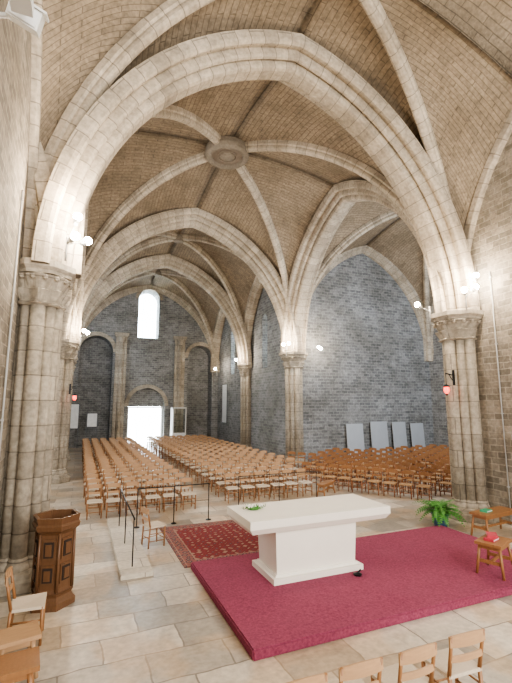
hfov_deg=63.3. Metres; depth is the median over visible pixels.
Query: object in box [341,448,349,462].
chair
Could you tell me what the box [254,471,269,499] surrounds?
chair
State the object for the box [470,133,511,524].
wall
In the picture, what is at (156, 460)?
chair
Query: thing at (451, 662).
chair
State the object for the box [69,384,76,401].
sanctuary lamp
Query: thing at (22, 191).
conduit
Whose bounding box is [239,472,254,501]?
chair
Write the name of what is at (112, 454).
chair
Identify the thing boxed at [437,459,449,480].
chair
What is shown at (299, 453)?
chair
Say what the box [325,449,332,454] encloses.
chair
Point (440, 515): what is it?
potted fern
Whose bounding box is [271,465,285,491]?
chair
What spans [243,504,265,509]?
flower arrangement
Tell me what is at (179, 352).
pier
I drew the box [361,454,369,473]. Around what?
chair
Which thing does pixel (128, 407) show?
door
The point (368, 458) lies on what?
chair
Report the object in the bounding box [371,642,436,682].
chair
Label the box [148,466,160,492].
chair
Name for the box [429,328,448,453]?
wall
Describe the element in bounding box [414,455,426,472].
chair
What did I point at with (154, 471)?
chair
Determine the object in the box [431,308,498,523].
column
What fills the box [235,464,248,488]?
chair
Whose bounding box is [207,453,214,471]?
chair
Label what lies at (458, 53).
ceiling
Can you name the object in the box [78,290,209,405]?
arches
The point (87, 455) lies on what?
chair
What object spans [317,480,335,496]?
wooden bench
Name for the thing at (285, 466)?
chair
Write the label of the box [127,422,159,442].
ground
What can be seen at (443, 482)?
chair
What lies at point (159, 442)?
chair
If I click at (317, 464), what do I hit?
chair
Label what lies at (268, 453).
chair
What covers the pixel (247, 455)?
chair
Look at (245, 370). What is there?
column
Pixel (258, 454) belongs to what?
chair
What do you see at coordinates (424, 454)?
chair
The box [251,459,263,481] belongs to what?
chair
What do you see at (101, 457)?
chair
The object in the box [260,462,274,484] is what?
chair
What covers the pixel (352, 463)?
chair
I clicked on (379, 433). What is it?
memorial
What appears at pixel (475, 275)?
wall lamp
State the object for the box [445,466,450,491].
chair
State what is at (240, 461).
chair
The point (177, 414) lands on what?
screen
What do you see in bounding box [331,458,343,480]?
chair
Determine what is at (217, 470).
chair
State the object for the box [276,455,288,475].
chair
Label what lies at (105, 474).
chair
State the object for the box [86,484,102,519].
chair
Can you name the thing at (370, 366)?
wall
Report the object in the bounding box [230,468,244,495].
chair
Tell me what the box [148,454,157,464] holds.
chair
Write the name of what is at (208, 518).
metal barrier
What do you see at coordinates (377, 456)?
chair
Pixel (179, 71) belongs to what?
arches
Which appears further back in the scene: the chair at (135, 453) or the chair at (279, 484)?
the chair at (135, 453)
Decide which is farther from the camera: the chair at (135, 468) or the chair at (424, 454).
the chair at (424, 454)
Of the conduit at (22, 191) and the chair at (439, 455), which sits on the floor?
the chair at (439, 455)
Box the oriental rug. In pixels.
[160,520,258,567]
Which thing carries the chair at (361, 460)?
on the floor
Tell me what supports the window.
in the wall at (150, 361)
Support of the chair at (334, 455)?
on the floor
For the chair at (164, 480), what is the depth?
13.13 m
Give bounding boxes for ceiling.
[40,0,511,230]
[86,80,432,305]
[107,228,255,333]
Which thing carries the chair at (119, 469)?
on the floor
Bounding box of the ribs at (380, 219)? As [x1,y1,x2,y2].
[313,210,431,360]
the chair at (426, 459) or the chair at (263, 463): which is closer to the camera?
the chair at (263, 463)
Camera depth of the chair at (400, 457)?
19.00 m
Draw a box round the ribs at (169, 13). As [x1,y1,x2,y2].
[29,0,450,256]
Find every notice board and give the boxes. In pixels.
[70,404,79,442]
[85,413,97,437]
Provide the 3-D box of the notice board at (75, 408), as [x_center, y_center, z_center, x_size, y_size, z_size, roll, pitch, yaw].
[-13.690,6.312,31.072,0.750,3.300,0.050,4,-9,-23]
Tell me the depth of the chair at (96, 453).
20.79 m
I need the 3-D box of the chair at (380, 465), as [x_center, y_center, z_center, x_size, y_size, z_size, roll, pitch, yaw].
[4.996,5.314,16.268,0.443,0.901,0.493,-4,-9,25]
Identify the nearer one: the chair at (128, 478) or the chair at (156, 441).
the chair at (128, 478)
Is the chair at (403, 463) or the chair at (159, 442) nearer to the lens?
the chair at (403, 463)
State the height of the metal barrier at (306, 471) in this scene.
0.962 m
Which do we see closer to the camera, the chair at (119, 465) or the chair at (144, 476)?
the chair at (144, 476)
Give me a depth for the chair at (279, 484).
14.86 m
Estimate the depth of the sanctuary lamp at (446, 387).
12.47 m
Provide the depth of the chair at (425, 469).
15.41 m
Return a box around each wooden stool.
[0,620,41,678]
[0,646,39,682]
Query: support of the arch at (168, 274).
attached to the ceiling at (239, 275)
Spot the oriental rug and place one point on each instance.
(190, 543)
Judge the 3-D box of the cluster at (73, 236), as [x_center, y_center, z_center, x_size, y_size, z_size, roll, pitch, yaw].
[-3.506,-2.057,8.351,0.391,0.937,0.536,-7,-11,39]
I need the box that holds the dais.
[191,525,511,660]
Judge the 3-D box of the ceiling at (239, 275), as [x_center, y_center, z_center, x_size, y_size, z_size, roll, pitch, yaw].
[-6.139,-3.117,28.238,11.710,5.743,14.600,4,-9,-23]
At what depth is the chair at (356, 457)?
19.07 m
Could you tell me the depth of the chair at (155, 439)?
27.88 m
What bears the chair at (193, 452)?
on the floor
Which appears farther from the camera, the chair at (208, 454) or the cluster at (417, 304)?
the chair at (208, 454)
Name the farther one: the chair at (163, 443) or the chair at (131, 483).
the chair at (163, 443)
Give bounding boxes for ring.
[205,136,248,169]
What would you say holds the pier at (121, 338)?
on the floor
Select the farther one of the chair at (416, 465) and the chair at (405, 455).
the chair at (405, 455)
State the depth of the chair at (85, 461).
17.86 m
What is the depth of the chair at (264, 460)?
18.20 m
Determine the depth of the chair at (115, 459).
18.37 m
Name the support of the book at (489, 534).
on the book at (486, 538)
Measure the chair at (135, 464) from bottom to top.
0.901 m
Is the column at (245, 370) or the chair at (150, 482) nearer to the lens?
the chair at (150, 482)
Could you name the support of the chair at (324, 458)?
on the floor
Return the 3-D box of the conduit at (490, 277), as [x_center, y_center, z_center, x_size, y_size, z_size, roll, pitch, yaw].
[6.979,1.458,11.852,0.040,7.180,0.070,4,-9,-23]
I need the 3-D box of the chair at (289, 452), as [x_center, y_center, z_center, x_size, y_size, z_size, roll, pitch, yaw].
[1.710,5.984,20.755,0.443,0.901,0.493,-4,-9,25]
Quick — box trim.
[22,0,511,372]
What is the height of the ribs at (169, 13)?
7.530 m
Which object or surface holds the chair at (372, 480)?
on the floor
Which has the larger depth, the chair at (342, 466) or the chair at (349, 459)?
the chair at (349, 459)
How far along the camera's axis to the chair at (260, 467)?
15.88 m
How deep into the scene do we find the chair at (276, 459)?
18.40 m
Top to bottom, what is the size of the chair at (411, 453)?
0.901 m
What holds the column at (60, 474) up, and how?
on the floor
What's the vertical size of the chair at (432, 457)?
0.901 m
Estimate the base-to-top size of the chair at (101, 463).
0.901 m
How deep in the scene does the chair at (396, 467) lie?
16.02 m
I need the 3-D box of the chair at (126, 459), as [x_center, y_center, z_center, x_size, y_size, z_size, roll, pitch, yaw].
[-5.579,5.624,18.343,0.443,0.901,0.493,4,-9,-23]
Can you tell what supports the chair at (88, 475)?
on the floor
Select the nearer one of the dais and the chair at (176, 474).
the dais
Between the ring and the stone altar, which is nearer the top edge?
the ring
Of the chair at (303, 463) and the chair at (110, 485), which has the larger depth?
the chair at (303, 463)
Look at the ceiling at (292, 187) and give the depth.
18.20 m
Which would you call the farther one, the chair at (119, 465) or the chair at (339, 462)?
the chair at (339, 462)
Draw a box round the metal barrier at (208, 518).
[134,483,210,527]
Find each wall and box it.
[0,0,31,515]
[69,290,217,447]
[217,287,314,464]
[312,253,433,463]
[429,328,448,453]
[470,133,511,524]
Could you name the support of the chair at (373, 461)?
on the floor
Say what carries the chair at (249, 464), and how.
on the floor
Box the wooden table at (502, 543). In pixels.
[474,534,511,580]
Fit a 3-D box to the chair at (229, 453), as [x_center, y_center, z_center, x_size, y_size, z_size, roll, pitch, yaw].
[-1.119,5.947,20.510,0.443,0.901,0.493,4,-9,-24]
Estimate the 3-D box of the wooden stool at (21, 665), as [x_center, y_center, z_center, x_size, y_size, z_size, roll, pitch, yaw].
[-2.650,3.760,4.508,0.500,0.505,0.470,5,-10,-28]
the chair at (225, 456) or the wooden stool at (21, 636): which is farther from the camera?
the chair at (225, 456)
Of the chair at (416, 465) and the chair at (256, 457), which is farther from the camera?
the chair at (256, 457)
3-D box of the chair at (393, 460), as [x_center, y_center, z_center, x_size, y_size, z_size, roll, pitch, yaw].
[6.062,5.560,17.919,0.443,0.901,0.493,-6,-10,34]
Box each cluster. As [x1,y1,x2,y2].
[64,213,91,260]
[80,329,88,345]
[282,342,289,355]
[415,302,430,321]
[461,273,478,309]
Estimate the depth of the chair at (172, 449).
22.44 m
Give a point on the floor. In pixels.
(164, 626)
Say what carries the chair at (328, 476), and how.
on the floor
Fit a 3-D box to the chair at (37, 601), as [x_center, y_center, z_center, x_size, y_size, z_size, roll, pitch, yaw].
[-3.281,3.726,5.891,0.532,0.973,0.478,4,-9,-23]
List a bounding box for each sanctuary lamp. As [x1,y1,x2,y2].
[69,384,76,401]
[443,370,454,395]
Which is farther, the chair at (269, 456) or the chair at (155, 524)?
the chair at (269, 456)
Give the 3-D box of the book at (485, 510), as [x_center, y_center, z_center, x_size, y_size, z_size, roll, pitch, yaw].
[5.859,4.304,10.566,0.265,0.045,0.180,6,-10,-34]
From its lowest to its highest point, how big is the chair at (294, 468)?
0.901 m
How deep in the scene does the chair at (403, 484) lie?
14.86 m
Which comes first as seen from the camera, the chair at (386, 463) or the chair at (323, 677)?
the chair at (323, 677)
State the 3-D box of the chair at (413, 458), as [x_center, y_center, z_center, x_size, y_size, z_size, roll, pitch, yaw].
[7.110,5.636,18.426,0.443,0.901,0.493,-5,-10,28]
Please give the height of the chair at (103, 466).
0.901 m
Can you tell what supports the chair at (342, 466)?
on the floor
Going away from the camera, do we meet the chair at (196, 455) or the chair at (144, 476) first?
the chair at (144, 476)
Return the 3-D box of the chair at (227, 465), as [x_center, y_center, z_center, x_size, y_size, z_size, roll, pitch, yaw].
[-1.076,5.306,16.220,0.443,0.901,0.493,3,-9,-21]
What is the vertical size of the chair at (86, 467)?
0.901 m
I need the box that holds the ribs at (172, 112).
[85,104,409,313]
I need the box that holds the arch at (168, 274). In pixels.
[86,269,213,371]
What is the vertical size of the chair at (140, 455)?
0.901 m
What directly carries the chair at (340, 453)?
on the floor
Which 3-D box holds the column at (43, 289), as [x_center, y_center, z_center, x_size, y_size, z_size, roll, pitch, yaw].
[-4.445,1.468,8.201,1.273,6.120,1.273,-3,-9,22]
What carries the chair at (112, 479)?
on the floor
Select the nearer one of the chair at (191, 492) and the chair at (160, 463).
the chair at (191, 492)
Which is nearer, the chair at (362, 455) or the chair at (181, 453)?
the chair at (362, 455)
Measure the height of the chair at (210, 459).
0.901 m
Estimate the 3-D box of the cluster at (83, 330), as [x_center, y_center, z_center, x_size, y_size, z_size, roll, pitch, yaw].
[-7.619,-0.183,18.462,0.363,0.720,0.420,4,-9,-23]
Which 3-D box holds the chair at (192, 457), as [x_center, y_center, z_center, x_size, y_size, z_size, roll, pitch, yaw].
[-2.772,5.685,18.753,0.443,0.901,0.493,4,-9,-25]
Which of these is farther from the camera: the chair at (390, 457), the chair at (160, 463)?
the chair at (390, 457)
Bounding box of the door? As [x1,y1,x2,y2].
[127,407,162,441]
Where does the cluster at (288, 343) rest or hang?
attached to the column at (293, 363)
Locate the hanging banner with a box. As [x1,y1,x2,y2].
[222,384,226,423]
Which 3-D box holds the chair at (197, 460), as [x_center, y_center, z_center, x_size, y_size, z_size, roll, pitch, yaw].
[-2.367,5.547,17.828,0.443,0.901,0.493,4,-9,-24]
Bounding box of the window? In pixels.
[138,291,157,338]
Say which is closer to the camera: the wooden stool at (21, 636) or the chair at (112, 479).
the wooden stool at (21, 636)
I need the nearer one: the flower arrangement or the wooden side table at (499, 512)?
the flower arrangement
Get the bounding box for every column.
[0,257,75,597]
[51,339,79,483]
[67,357,77,460]
[237,363,252,452]
[279,351,307,467]
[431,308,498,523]
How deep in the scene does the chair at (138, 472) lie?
14.87 m
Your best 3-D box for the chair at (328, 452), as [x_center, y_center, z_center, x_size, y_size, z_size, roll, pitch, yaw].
[3.698,5.969,20.653,0.443,0.901,0.493,-6,-10,35]
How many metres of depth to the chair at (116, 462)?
17.41 m
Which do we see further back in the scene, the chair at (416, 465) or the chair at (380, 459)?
the chair at (380, 459)
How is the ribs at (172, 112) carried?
attached to the ceiling at (292, 187)
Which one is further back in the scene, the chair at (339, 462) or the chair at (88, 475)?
the chair at (339, 462)
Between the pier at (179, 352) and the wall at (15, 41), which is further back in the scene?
the pier at (179, 352)
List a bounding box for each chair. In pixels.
[5,566,46,645]
[83,454,92,473]
[83,457,93,478]
[83,460,93,483]
[83,469,97,497]
[84,463,95,479]
[84,466,95,482]
[85,474,98,504]
[86,479,100,507]
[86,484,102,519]
[95,452,103,462]
[96,454,105,469]
[97,456,107,473]
[98,459,108,478]
[99,462,109,481]
[100,465,111,490]
[102,469,114,496]
[103,473,116,502]
[103,477,118,509]
[106,483,121,517]
[108,451,116,461]
[109,453,117,464]
[111,456,119,467]
[112,458,121,478]
[114,461,123,478]
[116,464,127,482]
[118,468,129,494]
[119,451,127,467]
[121,453,130,470]
[121,472,133,500]
[122,476,136,508]
[123,455,132,466]
[125,458,133,469]
[125,481,141,515]
[128,460,138,477]
[131,463,141,482]
[133,452,140,462]
[133,467,145,487]
[135,454,144,474]
[136,471,149,494]
[138,457,147,468]
[140,506,165,548]
[141,460,151,475]
[141,475,155,505]
[145,463,156,485]
[145,480,160,512]
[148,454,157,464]
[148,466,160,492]
[151,456,160,470]
[152,470,165,494]
[153,439,160,453]
[155,459,165,474]
[156,441,161,453]
[157,474,171,503]
[159,442,165,455]
[159,462,170,484]
[162,443,168,457]
[162,479,177,511]
[163,465,175,490]
[164,445,172,459]
[168,446,176,463]
[168,469,180,496]
[171,448,179,464]
[174,473,188,500]
[175,450,184,468]
[180,452,189,471]
[180,478,195,509]
[184,454,194,473]
[189,456,200,477]
[191,451,200,466]
[195,454,205,472]
[195,459,207,481]
[201,456,211,476]
[201,462,212,486]
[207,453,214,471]
[207,458,218,480]
[208,465,221,491]
[213,455,223,475]
[214,461,225,481]
[215,469,229,496]
[219,458,230,479]
[222,464,235,486]
[224,455,234,468]
[224,473,239,503]
[226,461,238,479]
[228,452,238,461]
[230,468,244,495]
[231,457,243,469]
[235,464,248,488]
[236,454,246,473]
[239,460,251,482]
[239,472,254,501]
[243,457,254,478]
[244,467,258,494]
[246,454,257,466]
[248,463,261,488]
[249,451,256,466]
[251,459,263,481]
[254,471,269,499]
[255,456,266,477]
[257,453,268,467]
[257,466,271,493]
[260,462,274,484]
[263,459,275,477]
[266,455,275,469]
[268,453,276,471]
[269,470,284,498]
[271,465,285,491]
[272,461,286,482]
[275,458,287,480]
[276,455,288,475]
[282,469,297,497]
[284,465,298,488]
[285,451,294,470]
[286,457,298,479]
[286,672,327,682]
[295,452,305,468]
[296,468,312,495]
[297,462,310,485]
[305,453,315,472]
[306,456,318,477]
[311,463,324,487]
[314,451,324,466]
[316,454,327,473]
[318,457,331,477]
[321,460,333,481]
[323,464,337,489]
[324,452,335,469]
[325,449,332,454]
[328,657,382,682]
[331,454,339,474]
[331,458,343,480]
[334,461,346,485]
[336,452,346,466]
[338,465,351,490]
[339,455,351,471]
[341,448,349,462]
[342,458,354,480]
[347,453,358,467]
[348,462,360,485]
[351,466,365,491]
[352,456,362,476]
[357,459,367,482]
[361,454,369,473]
[361,463,373,487]
[366,457,375,477]
[367,468,382,494]
[370,460,381,484]
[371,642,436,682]
[373,455,381,465]
[377,458,387,473]
[377,464,389,490]
[382,469,397,496]
[383,456,393,473]
[384,462,395,484]
[390,459,401,480]
[391,466,405,491]
[392,453,400,471]
[397,456,407,473]
[397,462,410,486]
[399,470,413,498]
[404,454,412,464]
[405,460,415,483]
[407,467,419,493]
[408,452,417,468]
[411,457,420,475]
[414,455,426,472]
[414,464,426,488]
[416,472,431,500]
[421,453,429,472]
[421,628,485,682]
[422,458,434,478]
[422,468,436,495]
[425,451,433,466]
[427,465,441,490]
[428,456,438,475]
[432,454,442,472]
[433,462,445,486]
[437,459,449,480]
[439,469,451,496]
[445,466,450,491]
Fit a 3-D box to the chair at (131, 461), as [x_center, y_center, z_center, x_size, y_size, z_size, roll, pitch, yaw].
[-5.174,5.490,17.448,0.443,0.901,0.493,3,-9,-22]
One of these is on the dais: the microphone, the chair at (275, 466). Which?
the microphone
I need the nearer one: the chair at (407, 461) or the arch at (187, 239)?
the chair at (407, 461)
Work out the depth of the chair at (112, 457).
19.21 m
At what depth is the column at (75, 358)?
24.84 m
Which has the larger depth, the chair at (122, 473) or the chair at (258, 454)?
the chair at (258, 454)
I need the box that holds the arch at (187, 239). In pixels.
[88,231,242,322]
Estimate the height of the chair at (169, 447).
0.901 m
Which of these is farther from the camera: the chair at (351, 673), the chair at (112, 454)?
the chair at (112, 454)
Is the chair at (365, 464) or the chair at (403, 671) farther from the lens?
the chair at (365, 464)
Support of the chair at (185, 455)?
on the floor
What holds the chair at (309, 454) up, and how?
on the floor
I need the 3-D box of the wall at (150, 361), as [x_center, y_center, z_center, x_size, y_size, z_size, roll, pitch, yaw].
[-9.241,0.508,35.197,14.200,16.000,1.520,4,-9,-23]
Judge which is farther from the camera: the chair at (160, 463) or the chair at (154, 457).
the chair at (154, 457)
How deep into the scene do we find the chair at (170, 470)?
15.28 m
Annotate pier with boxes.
[111,332,128,440]
[173,336,186,406]
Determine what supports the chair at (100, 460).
on the floor
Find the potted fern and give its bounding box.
[414,499,467,526]
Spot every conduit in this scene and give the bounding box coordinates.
[0,190,23,451]
[489,271,511,524]
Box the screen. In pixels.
[170,407,186,439]
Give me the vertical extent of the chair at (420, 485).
0.901 m
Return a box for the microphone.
[353,569,361,576]
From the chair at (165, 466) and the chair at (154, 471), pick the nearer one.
the chair at (154, 471)
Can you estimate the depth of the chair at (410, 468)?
15.71 m
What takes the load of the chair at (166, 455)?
on the floor
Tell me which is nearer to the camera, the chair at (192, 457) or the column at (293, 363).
the chair at (192, 457)
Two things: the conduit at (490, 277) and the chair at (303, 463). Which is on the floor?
the chair at (303, 463)
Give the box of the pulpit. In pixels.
[30,509,80,613]
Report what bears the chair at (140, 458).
on the floor
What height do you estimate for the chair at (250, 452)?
0.901 m
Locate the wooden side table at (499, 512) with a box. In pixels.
[469,506,511,535]
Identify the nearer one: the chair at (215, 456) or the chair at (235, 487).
the chair at (235, 487)
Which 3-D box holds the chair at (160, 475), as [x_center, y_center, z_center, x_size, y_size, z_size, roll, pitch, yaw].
[-3.096,4.975,14.004,0.443,0.901,0.493,4,-9,-24]
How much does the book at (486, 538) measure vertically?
0.045 m
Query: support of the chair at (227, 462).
on the floor
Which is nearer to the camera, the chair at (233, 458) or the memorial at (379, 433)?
the chair at (233, 458)
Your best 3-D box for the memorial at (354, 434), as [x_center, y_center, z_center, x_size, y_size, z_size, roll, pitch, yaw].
[5.704,5.799,23.703,1.210,2.152,0.259,4,-9,-23]
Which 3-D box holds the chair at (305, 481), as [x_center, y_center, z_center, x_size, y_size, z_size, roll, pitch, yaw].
[1.759,5.158,15.229,0.443,0.901,0.493,4,-9,-26]
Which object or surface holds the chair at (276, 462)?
on the floor
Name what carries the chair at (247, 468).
on the floor
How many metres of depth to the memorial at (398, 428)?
24.98 m
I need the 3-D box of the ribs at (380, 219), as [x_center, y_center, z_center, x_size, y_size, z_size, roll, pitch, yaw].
[8.810,-3.467,20.605,10.292,7.570,11.317,4,-9,-23]
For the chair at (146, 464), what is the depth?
16.90 m
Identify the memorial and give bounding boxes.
[346,424,364,462]
[370,421,389,458]
[391,422,406,457]
[410,423,424,456]
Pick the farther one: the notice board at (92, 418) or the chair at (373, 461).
the notice board at (92, 418)
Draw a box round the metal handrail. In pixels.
[119,489,134,566]
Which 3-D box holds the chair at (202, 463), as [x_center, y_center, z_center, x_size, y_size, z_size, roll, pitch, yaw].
[-2.011,5.412,16.929,0.443,0.901,0.493,3,-9,-20]
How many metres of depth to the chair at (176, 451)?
21.58 m
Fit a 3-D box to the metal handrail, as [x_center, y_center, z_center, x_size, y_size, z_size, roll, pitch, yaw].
[-3.038,4.219,9.677,0.032,0.936,3.150,4,-9,-23]
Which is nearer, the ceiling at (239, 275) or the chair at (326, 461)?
the chair at (326, 461)
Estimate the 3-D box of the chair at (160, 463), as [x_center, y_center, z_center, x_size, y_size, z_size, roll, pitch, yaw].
[-3.735,5.412,16.929,0.443,0.901,0.493,4,-9,-25]
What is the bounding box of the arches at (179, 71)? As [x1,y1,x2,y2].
[31,29,479,364]
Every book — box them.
[480,508,491,512]
[483,536,498,542]
[485,531,497,538]
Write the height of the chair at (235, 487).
0.901 m
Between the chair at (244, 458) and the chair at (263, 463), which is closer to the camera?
the chair at (263, 463)
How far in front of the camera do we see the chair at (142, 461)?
17.86 m
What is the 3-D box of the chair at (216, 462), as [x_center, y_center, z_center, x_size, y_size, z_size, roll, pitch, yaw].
[-1.506,5.445,17.149,0.443,0.901,0.493,3,-9,-19]
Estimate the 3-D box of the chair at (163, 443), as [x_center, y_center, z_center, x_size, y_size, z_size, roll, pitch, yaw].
[-5.459,6.633,25.098,0.443,0.901,0.493,3,-9,-22]
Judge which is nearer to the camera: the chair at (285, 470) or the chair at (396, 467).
the chair at (285, 470)
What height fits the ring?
0.440 m
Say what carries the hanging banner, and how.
attached to the wall at (268, 371)
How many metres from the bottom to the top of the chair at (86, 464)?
0.901 m
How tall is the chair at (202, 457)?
0.901 m
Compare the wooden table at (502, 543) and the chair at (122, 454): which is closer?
the wooden table at (502, 543)
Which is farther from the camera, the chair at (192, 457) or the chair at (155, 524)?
the chair at (192, 457)
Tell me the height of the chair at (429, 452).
0.901 m
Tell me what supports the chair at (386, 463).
on the floor
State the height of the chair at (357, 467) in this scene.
0.901 m
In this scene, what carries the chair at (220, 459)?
on the floor
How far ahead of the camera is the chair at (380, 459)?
18.47 m
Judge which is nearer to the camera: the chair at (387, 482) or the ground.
the chair at (387, 482)
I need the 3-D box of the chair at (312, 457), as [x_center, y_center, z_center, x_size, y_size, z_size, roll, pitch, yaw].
[2.610,5.717,18.965,0.443,0.901,0.493,-7,-11,40]
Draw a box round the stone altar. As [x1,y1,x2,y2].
[227,494,389,585]
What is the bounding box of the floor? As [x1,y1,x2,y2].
[0,442,511,682]
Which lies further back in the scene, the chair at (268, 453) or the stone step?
the chair at (268, 453)
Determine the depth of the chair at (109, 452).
21.10 m
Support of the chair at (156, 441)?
on the floor
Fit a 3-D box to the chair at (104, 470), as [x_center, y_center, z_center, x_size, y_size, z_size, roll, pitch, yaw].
[-5.395,5.147,15.156,0.443,0.901,0.493,3,-9,-20]
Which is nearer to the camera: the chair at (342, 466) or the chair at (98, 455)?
the chair at (342, 466)
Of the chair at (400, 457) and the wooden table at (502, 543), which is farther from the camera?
the chair at (400, 457)
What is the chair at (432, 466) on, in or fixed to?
on the floor
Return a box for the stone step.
[107,516,152,580]
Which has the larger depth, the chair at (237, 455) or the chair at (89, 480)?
the chair at (237, 455)
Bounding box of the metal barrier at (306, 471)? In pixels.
[238,471,316,504]
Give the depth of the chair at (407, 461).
17.80 m
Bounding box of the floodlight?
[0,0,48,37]
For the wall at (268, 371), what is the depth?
27.32 m
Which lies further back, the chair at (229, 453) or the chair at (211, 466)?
the chair at (229, 453)
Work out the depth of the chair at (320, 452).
21.15 m
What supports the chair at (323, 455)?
on the floor
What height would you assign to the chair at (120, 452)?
0.901 m
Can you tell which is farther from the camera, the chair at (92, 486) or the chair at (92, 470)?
the chair at (92, 470)
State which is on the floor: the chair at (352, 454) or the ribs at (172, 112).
the chair at (352, 454)
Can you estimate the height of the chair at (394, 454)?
0.901 m
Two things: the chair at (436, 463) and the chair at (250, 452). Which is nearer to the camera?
the chair at (436, 463)
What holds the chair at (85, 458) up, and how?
on the floor
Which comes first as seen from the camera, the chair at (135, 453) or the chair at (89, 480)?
the chair at (89, 480)
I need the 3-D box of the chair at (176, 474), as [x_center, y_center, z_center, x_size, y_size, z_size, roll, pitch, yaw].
[-2.575,5.009,14.230,0.443,0.901,0.493,4,-9,-24]
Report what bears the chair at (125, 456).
on the floor
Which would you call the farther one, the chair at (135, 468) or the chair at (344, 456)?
the chair at (344, 456)
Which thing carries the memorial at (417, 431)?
on the floor
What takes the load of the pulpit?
on the floor

